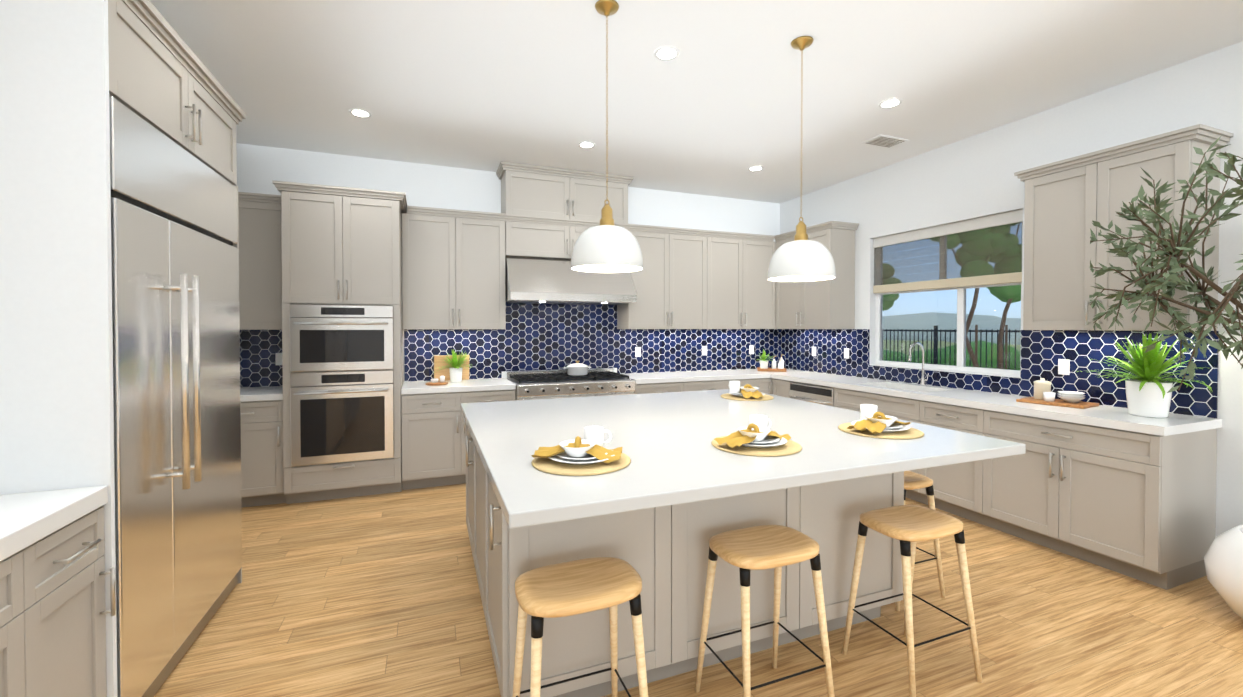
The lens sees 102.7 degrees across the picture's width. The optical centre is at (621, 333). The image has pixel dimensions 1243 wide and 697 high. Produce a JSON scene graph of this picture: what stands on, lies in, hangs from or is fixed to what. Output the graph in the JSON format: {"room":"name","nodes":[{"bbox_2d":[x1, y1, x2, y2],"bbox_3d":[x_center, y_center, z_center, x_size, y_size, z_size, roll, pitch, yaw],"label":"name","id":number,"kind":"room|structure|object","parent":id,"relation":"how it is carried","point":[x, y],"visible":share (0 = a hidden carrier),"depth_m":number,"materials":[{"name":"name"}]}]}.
{"room":"kitchen","nodes":[
{"label":"kitchen","id":0,"kind":"room"},
{"bbox_2d":[0,0,116,696],"bbox_3d":[-2.025,-0.111,1.562,0.640,3.100,0.022,0,1,-21],"label":"wall","id":1,"kind":"structure","parent":0,"point":[56,392],"depth_m":1.62,"materials":[{"name":"paint"}]},
{"bbox_2d":[108,0,239,187],"bbox_3d":[-2.254,-1.022,2.136,0.632,0.376,1.228,0,1,-21],"label":"upper cabinet","id":2,"kind":"object","parent":1,"relation":"attached to","point":[163,80],"depth_m":2.07,"materials":[{"name":"paint"}]},
{"bbox_2d":[234,143,779,387],"bbox_3d":[-0.721,-0.165,5.587,6.300,3.100,0.150,0,1,-21],"label":"wall","id":3,"kind":"structure","parent":0,"point":[260,169],"depth_m":5.07,"materials":[{"name":"paint"}]},
{"bbox_2d":[238,197,282,329],"bbox_3d":[-3.168,-0.589,4.355,0.545,1.102,0.348,0,1,-21],"label":"upper cabinet","id":4,"kind":"object","parent":3,"relation":"attached to","point":[260,230],"depth_m":4.22,"materials":[{"name":"paint"}]},
{"bbox_2d":[240,330,282,387],"bbox_3d":[-3.231,0.219,4.525,0.543,0.519,0.008,0,1,-21],"label":"tile backsplash","id":5,"kind":"structure","parent":3,"relation":"attached to","point":[258,348],"depth_m":4.50,"materials":[{"name":"blue tile"}]},
{"bbox_2d":[275,353,281,364],"bbox_3d":[-3.129,0.229,4.556,0.070,0.114,0.007,0,1,-21],"label":"electrical outlet plate","id":6,"kind":"object","parent":5,"relation":"attached to","point":[278,356],"depth_m":4.55,"materials":[{"name":"plastic"}]},
{"bbox_2d":[402,209,505,329],"bbox_3d":[-1.659,-0.597,4.945,0.946,1.102,0.348,0,1,-21],"label":"upper cabinet","id":7,"kind":"object","parent":3,"relation":"attached to","point":[453,268],"depth_m":4.77,"materials":[{"name":"paint"}]},
{"bbox_2d":[498,165,577,220],"bbox_3d":[-0.881,-1.427,5.238,0.717,0.462,0.348,0,1,-21],"label":"upper cabinet","id":8,"kind":"object","parent":3,"relation":"attached to","point":[540,194],"depth_m":5.08,"materials":[{"name":"paint"}]},
{"bbox_2d":[506,217,577,258],"bbox_3d":[-0.881,-0.971,5.244,0.717,0.361,0.348,0,1,-21],"label":"upper cabinet","id":9,"kind":"object","parent":3,"relation":"attached to","point":[525,237],"depth_m":5.08,"materials":[{"name":"paint"}]},
{"bbox_2d":[505,256,636,304],"bbox_3d":[-0.556,-0.554,5.242,1.306,0.464,0.596,0,1,-21],"label":"range hood","id":10,"kind":"object","parent":3,"relation":"attached to","point":[532,280],"visible":0.88,"depth_m":5.02,"materials":[{"name":"silver metal"}]},
{"bbox_2d":[404,303,779,381],"bbox_3d":[-0.030,-0.163,5.772,4.575,1.249,0.008,0,1,-21],"label":"tile backsplash","id":11,"kind":"structure","parent":3,"relation":"attached to","point":[532,337],"depth_m":5.59,"materials":[{"name":"blue tile"}]},
{"bbox_2d":[635,347,640,356],"bbox_3d":[0.195,0.212,5.856,0.070,0.114,0.007,0,1,-21],"label":"electrical outlet plate","id":12,"kind":"object","parent":11,"relation":"attached to","point":[637,349],"depth_m":5.85,"materials":[{"name":"plastic"}]},
{"bbox_2d":[702,346,706,354],"bbox_3d":[1.033,0.207,6.184,0.070,0.114,0.007,0,1,-21],"label":"electrical outlet plate","id":13,"kind":"object","parent":11,"relation":"attached to","point":[704,348],"depth_m":6.18,"materials":[{"name":"plastic"}]},
{"bbox_2d":[749,345,753,353],"bbox_3d":[1.685,0.204,6.439,0.070,0.114,0.007,0,1,-21],"label":"electrical outlet plate","id":14,"kind":"object","parent":11,"relation":"attached to","point":[751,347],"depth_m":6.44,"materials":[{"name":"plastic"}]},
{"bbox_2d":[578,173,629,224],"bbox_3d":[-0.323,-1.430,5.456,0.718,0.462,0.348,0,1,-21],"label":"upper cabinet","id":15,"kind":"object","parent":3,"relation":"attached to","point":[592,192],"depth_m":5.31,"materials":[{"name":"paint"}]},
{"bbox_2d":[578,221,629,237],"bbox_3d":[-0.323,-0.974,5.462,0.718,0.361,0.348,0,1,-21],"label":"upper cabinet","id":16,"kind":"object","parent":3,"relation":"attached to","point":[581,228],"depth_m":5.25,"materials":[{"name":"paint"}]},
{"bbox_2d":[617,225,713,328],"bbox_3d":[0.502,-0.608,5.790,1.047,1.102,0.348,0,1,-21],"label":"upper cabinet","id":17,"kind":"object","parent":3,"relation":"attached to","point":[674,287],"depth_m":5.64,"materials":[{"name":"paint"}]},
{"bbox_2d":[714,233,775,328],"bbox_3d":[1.367,-0.612,6.128,1.048,1.102,0.348,0,1,-21],"label":"upper cabinet","id":18,"kind":"object","parent":3,"relation":"attached to","point":[744,296],"depth_m":5.98,"materials":[{"name":"paint"}]},
{"bbox_2d":[149,0,1242,203],"bbox_3d":[0.836,-1.711,1.585,6.300,0.100,8.700,0,1,-21],"label":"ceiling","id":19,"kind":"structure","parent":0,"point":[714,107],"depth_m":3.21,"materials":[{"name":"paint"}]},
{"bbox_2d":[349,109,371,117],"bbox_3d":[-1.998,-1.687,3.805,0.154,0.005,0.154,0,1,-30],"label":"recessed light","id":20,"kind":"object","parent":19,"relation":"in","point":[356,112],"depth_m":3.81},
{"bbox_2d":[578,142,594,147],"bbox_3d":[-0.312,-1.696,4.465,0.154,0.005,0.154,0,1,-30],"label":"recessed light","id":21,"kind":"object","parent":19,"relation":"in","point":[582,144],"depth_m":4.47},
{"bbox_2d":[571,0,642,272],"bbox_3d":[-0.074,-1.003,2.548,0.370,1.337,0.370,0,1,-21],"label":"pendant light","id":22,"kind":"object","parent":19,"relation":"hanging from","point":[606,246],"visible":1,"depth_m":2.44,"materials":[{"name":"metal"}]},
{"bbox_2d":[654,46,679,60],"bbox_3d":[0.271,-1.676,2.975,0.154,0.005,0.154,0,1,-30],"label":"recessed light","id":23,"kind":"object","parent":19,"relation":"in","point":[666,53],"depth_m":2.97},
{"bbox_2d":[748,166,762,170],"bbox_3d":[1.383,-1.705,5.128,0.154,0.005,0.154,0,1,-30],"label":"recessed light","id":24,"kind":"object","parent":19,"relation":"in","point":[755,168],"depth_m":5.13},
{"bbox_2d":[768,36,835,281],"bbox_3d":[1.037,-0.998,2.865,0.370,1.357,0.370,0,1,-21],"label":"pendant light","id":25,"kind":"object","parent":19,"relation":"hanging from","point":[801,257],"visible":1,"depth_m":2.76,"materials":[{"name":"metal"}]},
{"bbox_2d":[862,135,908,147],"bbox_3d":[2.321,-1.692,4.378,0.340,0.010,0.200,0,1,-21],"label":"ceiling vent","id":26,"kind":"object","parent":19,"relation":"in","point":[885,141],"visible":1,"depth_m":4.37,"materials":[{"name":"white metal"}]},
{"bbox_2d":[878,98,901,108],"bbox_3d":[1.966,-1.685,3.638,0.154,0.005,0.154,0,1,-30],"label":"recessed light","id":27,"kind":"object","parent":19,"relation":"in","point":[889,103],"depth_m":3.64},
{"bbox_2d":[154,483,1242,696],"bbox_3d":[0.836,1.469,1.627,6.300,0.060,8.700,0,1,-21],"label":"floor","id":28,"kind":"structure","parent":0,"point":[377,595],"depth_m":2.40,"materials":[{"name":"brown wood"}]},
{"bbox_2d":[0,530,51,696],"bbox_3d":[-1.771,1.013,0.915,0.620,0.870,0.789,0,1,-21],"label":"base cabinet","id":29,"kind":"object","parent":28,"relation":"on","point":[26,571],"depth_m":1.34,"materials":[{"name":"paint"}]},
{"bbox_2d":[52,502,115,696],"bbox_3d":[-1.948,1.007,1.367,0.620,0.870,0.419,0,1,-21],"label":"base cabinet","id":30,"kind":"object","parent":28,"relation":"on","point":[53,610],"depth_m":1.56,"materials":[{"name":"paint"}]},
{"bbox_2d":[0,486,107,557],"bbox_3d":[-1.699,0.551,0.739,0.630,0.060,1.757,0,1,-21],"label":"countertop","id":31,"kind":"structure","parent":30,"relation":"on","point":[23,516],"depth_m":1.46,"materials":[{"name":"white stone"}]},
{"bbox_2d":[109,96,241,696],"bbox_3d":[-2.186,0.300,2.168,0.678,2.238,1.202,0,1,-21],"label":"fridge","id":32,"kind":"object","parent":28,"relation":"on","point":[176,369],"visible":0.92,"depth_m":2.03,"materials":[{"name":"silver metal"}]},
{"bbox_2d":[240,397,286,507],"bbox_3d":[-3.117,0.969,4.245,0.545,0.870,0.628,0,1,-21],"label":"base cabinet","id":33,"kind":"object","parent":28,"relation":"on","point":[262,470],"depth_m":4.01,"materials":[{"name":"paint"}]},
{"bbox_2d":[240,386,282,400],"bbox_3d":[-3.115,0.509,4.234,0.545,0.050,0.638,0,1,-21],"label":"countertop","id":34,"kind":"structure","parent":33,"relation":"on","point":[252,393],"depth_m":4.06,"materials":[{"name":"white stone"}]},
{"bbox_2d":[272,180,407,503],"bbox_3d":[-2.433,0.088,4.433,0.968,2.625,0.754,0,1,-21],"label":"tall cabinet","id":35,"kind":"object","parent":28,"relation":"on","point":[343,354],"visible":1,"depth_m":4.15,"materials":[{"name":"paint"}]},
{"bbox_2d":[401,389,514,489],"bbox_3d":[-1.585,0.960,4.845,0.996,0.870,0.628,0,1,-21],"label":"base cabinet","id":36,"kind":"object","parent":28,"relation":"on","point":[433,424],"depth_m":4.49,"materials":[{"name":"paint"}]},
{"bbox_2d":[401,378,515,392],"bbox_3d":[-1.583,0.501,4.834,0.996,0.050,0.638,0,1,-21],"label":"countertop","id":37,"kind":"structure","parent":36,"relation":"on","point":[493,383],"depth_m":4.64,"materials":[{"name":"white stone"}]},
{"bbox_2d":[425,375,447,385],"bbox_3d":[-1.740,0.436,4.686,0.200,0.080,0.200,0,1,-21],"label":"round tray","id":38,"kind":"object","parent":37,"relation":"on","point":[434,382],"visible":1,"depth_m":4.65,"materials":[{"name":"brown wood"}]},
{"bbox_2d":[434,355,468,380],"bbox_3d":[-1.730,0.345,5.069,0.340,0.258,0.061,0,1,-21],"label":"cutting board","id":39,"kind":"object","parent":37,"relation":"on","point":[438,363],"visible":0.69,"depth_m":5.04,"materials":[{"name":"brown wood"}]},
{"bbox_2d":[434,349,471,381],"bbox_3d":[-1.661,0.310,4.885,0.384,0.327,0.284,0,1,-21],"label":"potted plant","id":40,"kind":"object","parent":37,"relation":"on","point":[455,369],"visible":1,"depth_m":4.87,"materials":[{"name":"green plant"}]},
{"bbox_2d":[507,368,635,399],"bbox_3d":[-0.527,0.898,5.187,1.210,0.985,0.753,0,1,-21],"label":"range","id":41,"kind":"object","parent":28,"relation":"on","point":[549,384],"visible":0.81,"depth_m":4.96,"materials":[{"name":"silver metal"}]},
{"bbox_2d":[564,361,590,375],"bbox_3d":[-0.466,0.358,5.270,0.306,0.152,0.232,0,1,-21],"label":"pot","id":42,"kind":"object","parent":41,"relation":"on","point":[577,369],"visible":1,"depth_m":5.18,"materials":[{"name":"white ceramic"}]},
{"bbox_2d":[512,557,647,696],"bbox_3d":[-0.139,1.115,1.617,0.400,0.650,0.360,0,1,-21],"label":"stool","id":43,"kind":"object","parent":28,"relation":"on","point":[571,588],"visible":1,"depth_m":1.57,"materials":[{"name":"brown wood"}]},
{"bbox_2d":[462,413,903,696],"bbox_3d":[0.140,0.977,2.964,1.998,0.887,1.868,0,1,-21],"label":"kitchen island","id":44,"kind":"object","parent":28,"relation":"on","point":[668,549],"depth_m":2.04,"materials":[{"name":"paint"}]},
{"bbox_2d":[460,389,1025,528],"bbox_3d":[0.356,0.513,2.855,2.310,0.045,2.200,0,1,-21],"label":"island countertop","id":45,"kind":"structure","parent":44,"relation":"on","point":[667,438],"depth_m":2.15,"materials":[{"name":"white stone"}]},
{"bbox_2d":[531,426,630,475],"bbox_3d":[-0.160,0.443,1.954,0.396,0.117,0.390,0,1,-21],"label":"place setting","id":46,"kind":"object","parent":45,"relation":"on","point":[589,454],"visible":1,"depth_m":1.90,"materials":[{"name":"white ceramic"}]},
{"bbox_2d":[721,381,773,400],"bbox_3d":[0.946,0.419,3.747,0.390,0.117,0.396,0,1,-21],"label":"place setting","id":47,"kind":"object","parent":45,"relation":"on","point":[747,392],"visible":1,"depth_m":3.69,"materials":[{"name":"white ceramic"}]},
{"bbox_2d":[711,414,801,456],"bbox_3d":[0.598,0.439,2.218,0.392,0.117,0.389,0,1,-21],"label":"place setting","id":48,"kind":"object","parent":45,"relation":"on","point":[756,436],"visible":1,"depth_m":2.16,"materials":[{"name":"white ceramic"}]},
{"bbox_2d":[838,404,923,438],"bbox_3d":[1.314,0.435,2.531,0.389,0.117,0.389,0,1,-21],"label":"place setting","id":49,"kind":"object","parent":45,"relation":"on","point":[872,422],"visible":1,"depth_m":2.47,"materials":[{"name":"white ceramic"}]},
{"bbox_2d":[634,377,735,393],"bbox_3d":[0.588,0.949,5.694,1.222,0.870,0.628,0,1,-21],"label":"base cabinet","id":50,"kind":"object","parent":28,"relation":"on","point":[642,387],"depth_m":5.37,"materials":[{"name":"paint"}]},
{"bbox_2d":[624,369,807,380],"bbox_3d":[1.118,0.486,5.890,2.356,0.050,0.638,0,1,-21],"label":"countertop","id":51,"kind":"structure","parent":50,"relation":"on","point":[712,375],"depth_m":5.70,"materials":[{"name":"white stone"}]},
{"bbox_2d":[757,349,786,371],"bbox_3d":[1.845,0.319,6.149,0.398,0.276,0.356,0,1,-21],"label":"tray","id":52,"kind":"object","parent":51,"relation":"on","point":[764,365],"visible":1,"depth_m":6.12,"materials":[{"name":"white ceramic"}]},
{"bbox_2d":[736,377,771,393],"bbox_3d":[1.345,0.945,5.990,0.641,0.870,0.628,0,1,-21],"label":"base cabinet","id":53,"kind":"object","parent":28,"relation":"on","point":[764,383],"depth_m":5.75,"materials":[{"name":"paint"}]},
{"bbox_2d":[695,525,834,696],"bbox_3d":[0.543,1.111,1.905,0.400,0.650,0.360,0,1,-21],"label":"stool","id":54,"kind":"object","parent":28,"relation":"on","point":[763,547],"visible":1,"depth_m":1.85,"materials":[{"name":"brown wood"}]},
{"bbox_2d":[771,376,822,397],"bbox_3d":[2.096,0.948,5.768,0.628,0.870,0.302,0,1,-21],"label":"base cabinet","id":55,"kind":"object","parent":28,"relation":"on","point":[778,387],"depth_m":5.64,"materials":[{"name":"paint"}]},
{"bbox_2d":[789,382,833,406],"bbox_3d":[2.239,0.961,5.316,0.674,0.856,0.636,0,1,-21],"label":"dishwasher","id":56,"kind":"object","parent":28,"relation":"on","point":[822,395],"visible":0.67,"depth_m":5.17,"materials":[{"name":"silver metal"}]},
{"bbox_2d":[831,384,910,498],"bbox_3d":[2.564,0.964,4.572,0.628,0.870,0.978,0,1,-21],"label":"base cabinet","id":57,"kind":"object","parent":28,"relation":"on","point":[899,407],"depth_m":4.43,"materials":[{"name":"paint"}]},
{"bbox_2d":[842,505,982,696],"bbox_3d":[1.237,1.108,2.134,0.400,0.650,0.360,0,1,-21],"label":"stool","id":58,"kind":"object","parent":28,"relation":"on","point":[909,527],"visible":1,"depth_m":2.07,"materials":[{"name":"brown wood"}]},
{"bbox_2d":[895,471,944,610],"bbox_3d":[1.514,1.099,2.800,0.360,0.650,0.400,0,1,-21],"label":"stool","id":59,"kind":"object","parent":28,"relation":"on","point":[913,480],"visible":0.35,"depth_m":2.68,"materials":[{"name":"brown wood"}]},
{"bbox_2d":[911,396,970,519],"bbox_3d":[2.811,0.973,3.939,0.628,0.870,0.619,0,1,-21],"label":"base cabinet","id":60,"kind":"object","parent":28,"relation":"on","point":[951,483],"depth_m":3.85,"materials":[{"name":"paint"}]},
{"bbox_2d":[971,404,1216,589],"bbox_3d":[3.061,0.981,3.301,0.628,0.870,0.989,0,1,-21],"label":"base cabinet","id":61,"kind":"object","parent":28,"relation":"on","point":[1121,490],"depth_m":2.95,"materials":[{"name":"paint"}]},
{"bbox_2d":[771,372,1221,435],"bbox_3d":[2.639,0.507,4.359,0.638,0.050,3.318,0,1,-21],"label":"countertop","id":62,"kind":"structure","parent":61,"relation":"on","point":[1174,424],"depth_m":3.44,"materials":[{"name":"white stone"}]},
{"bbox_2d":[879,384,922,391],"bbox_3d":[2.570,0.616,4.539,0.400,0.196,0.700,0,1,-21],"label":"sink","id":63,"kind":"object","parent":62,"relation":"in","point":[880,385],"depth_m":4.64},
{"bbox_2d":[908,342,928,385],"bbox_3d":[2.740,0.276,4.581,0.216,0.404,0.093,0,1,-21],"label":"faucet","id":64,"kind":"object","parent":62,"relation":"on","point":[923,382],"visible":1,"depth_m":4.61,"materials":[{"name":"silver metal"}]},
{"bbox_2d":[1016,378,1098,408],"bbox_3d":[3.070,0.406,3.507,0.260,0.173,0.380,0,1,-29],"label":"board","id":65,"kind":"object","parent":62,"relation":"on","point":[1044,394],"visible":1,"depth_m":3.47,"materials":[{"name":"brown wood"}]},
{"bbox_2d":[1077,333,1212,417],"bbox_3d":[3.143,0.246,3.111,0.551,0.504,0.573,0,1,-21],"label":"fern plant","id":66,"kind":"object","parent":62,"relation":"on","point":[1147,395],"visible":0.98,"depth_m":2.99,"materials":[{"name":"green plant"}]},
{"bbox_2d":[1089,134,1242,617],"bbox_3d":[3.080,0.170,2.311,1.252,2.517,1.446,0,1,-21],"label":"potted tree","id":67,"kind":"object","parent":28,"relation":"on","point":[1223,559],"visible":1,"depth_m":2.44,"materials":[{"name":"green plant"}]},
{"bbox_2d":[780,41,1242,537],"bbox_3d":[3.700,-0.126,2.726,0.150,3.100,8.400,0,1,-21],"label":"wall","id":68,"kind":"structure","parent":0,"point":[972,177],"depth_m":3.70,"materials":[{"name":"paint"}]},
{"bbox_2d":[775,224,856,328],"bbox_3d":[2.228,-0.608,5.792,0.348,1.102,0.893,0,1,-21],"label":"upper cabinet","id":69,"kind":"object","parent":68,"relation":"attached to","point":[821,304],"depth_m":5.43,"materials":[{"name":"paint"}]},
{"bbox_2d":[870,233,1021,377],"bbox_3d":[2.949,-0.332,4.609,0.125,1.340,1.440,0,1,-21],"label":"window","id":70,"kind":"structure","parent":68,"relation":"in","point":[960,367],"depth_m":4.49,"materials":[{"name":"clear glass"}]},
{"bbox_2d":[873,209,1022,292],"bbox_3d":[2.932,-0.710,4.598,0.030,0.578,1.432,0,1,-21],"label":"roman shade","id":71,"kind":"object","parent":70,"relation":"attached to","point":[1001,225],"visible":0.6,"depth_m":4.47,"materials":[{"name":"beige fabric"}]},
{"bbox_2d":[780,329,1218,417],"bbox_3d":[2.815,0.216,4.774,0.008,0.519,3.930,0,1,-21],"label":"tile backsplash","id":72,"kind":"structure","parent":68,"relation":"attached to","point":[1041,350],"depth_m":3.71,"materials":[{"name":"blue tile"}]},
{"bbox_2d":[812,347,815,355],"bbox_3d":[2.325,0.210,6.005,0.006,0.114,0.070,0,1,-21],"label":"electrical outlet plate","id":73,"kind":"object","parent":72,"relation":"attached to","point":[813,348],"depth_m":6.00,"materials":[{"name":"plastic"}]},
{"bbox_2d":[844,348,848,358],"bbox_3d":[2.507,0.216,5.539,0.006,0.114,0.070,0,1,-21],"label":"electrical outlet plate","id":74,"kind":"object","parent":72,"relation":"attached to","point":[846,350],"depth_m":5.54,"materials":[{"name":"plastic"}]},
{"bbox_2d":[1058,359,1069,374],"bbox_3d":[3.247,0.242,3.649,0.006,0.114,0.070,0,1,-21],"label":"electrical outlet plate","id":75,"kind":"object","parent":72,"relation":"attached to","point":[1063,366],"depth_m":3.64,"materials":[{"name":"plastic"}]},
{"bbox_2d":[1022,132,1225,330],"bbox_3d":[3.217,-0.574,3.264,0.348,1.102,0.834,0,1,-21],"label":"upper cabinet","id":76,"kind":"object","parent":68,"relation":"attached to","point":[1068,201],"depth_m":3.19,"materials":[{"name":"paint"}]},
{"label":"outside","id":77,"kind":"structure","parent":0,"visible":0},
{"bbox_2d":[882,312,1020,369],"bbox_3d":[35.952,1.837,46.316,74.352,9.739,145.694,0,1,-21],"label":"hills","id":78,"kind":"structure","parent":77,"point":[980,320],"depth_m":61.50,"materials":[{"name":"green plant"}]},
{"bbox_2d":[883,340,1020,354],"bbox_3d":[40.316,1.404,26.520,85.330,0.100,100.000,0,1,-21],"label":"ground","id":79,"kind":"structure","parent":77,"point":[1018,347],"depth_m":46.75,"materials":[{"name":"green plant"}]},
{"bbox_2d":[882,268,898,310],"bbox_3d":[5.112,-0.539,9.983,1.119,3.836,1.424,0,1,-21],"label":"tree","id":80,"kind":"object","parent":79,"relation":"on","point":[896,296],"depth_m":9.35,"materials":[{"name":"green plant"}]},
{"bbox_3d":[5.529,1.524,6.471,5.930,0.200,20.000,0,1,-21],"label":"patio slab","id":81,"kind":"object","parent":79,"relation":"on","visible":0},
{"bbox_2d":[949,235,1003,366],"bbox_3d":[5.444,-0.671,7.675,1.385,4.159,1.076,0,1,-21],"label":"tree","id":82,"kind":"object","parent":81,"relation":"on","point":[970,350],"depth_m":7.66,"materials":[{"name":"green plant"}]},
{"bbox_2d":[961,232,1020,368],"bbox_3d":[6.332,-0.651,8.302,1.152,4.105,1.127,0,1,-21],"label":"tree","id":83,"kind":"object","parent":81,"relation":"on","point":[1005,296],"depth_m":8.12,"materials":[{"name":"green plant"}]},
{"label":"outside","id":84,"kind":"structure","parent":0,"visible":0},
{"bbox_2d":[882,326,1020,369],"bbox_3d":[8.305,0.620,8.602,0.060,1.550,18.030,0,1,-21],"label":"fence","id":85,"kind":"object","parent":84,"point":[935,348],"depth_m":11.32,"materials":[{"name":"metal"}]}
]}

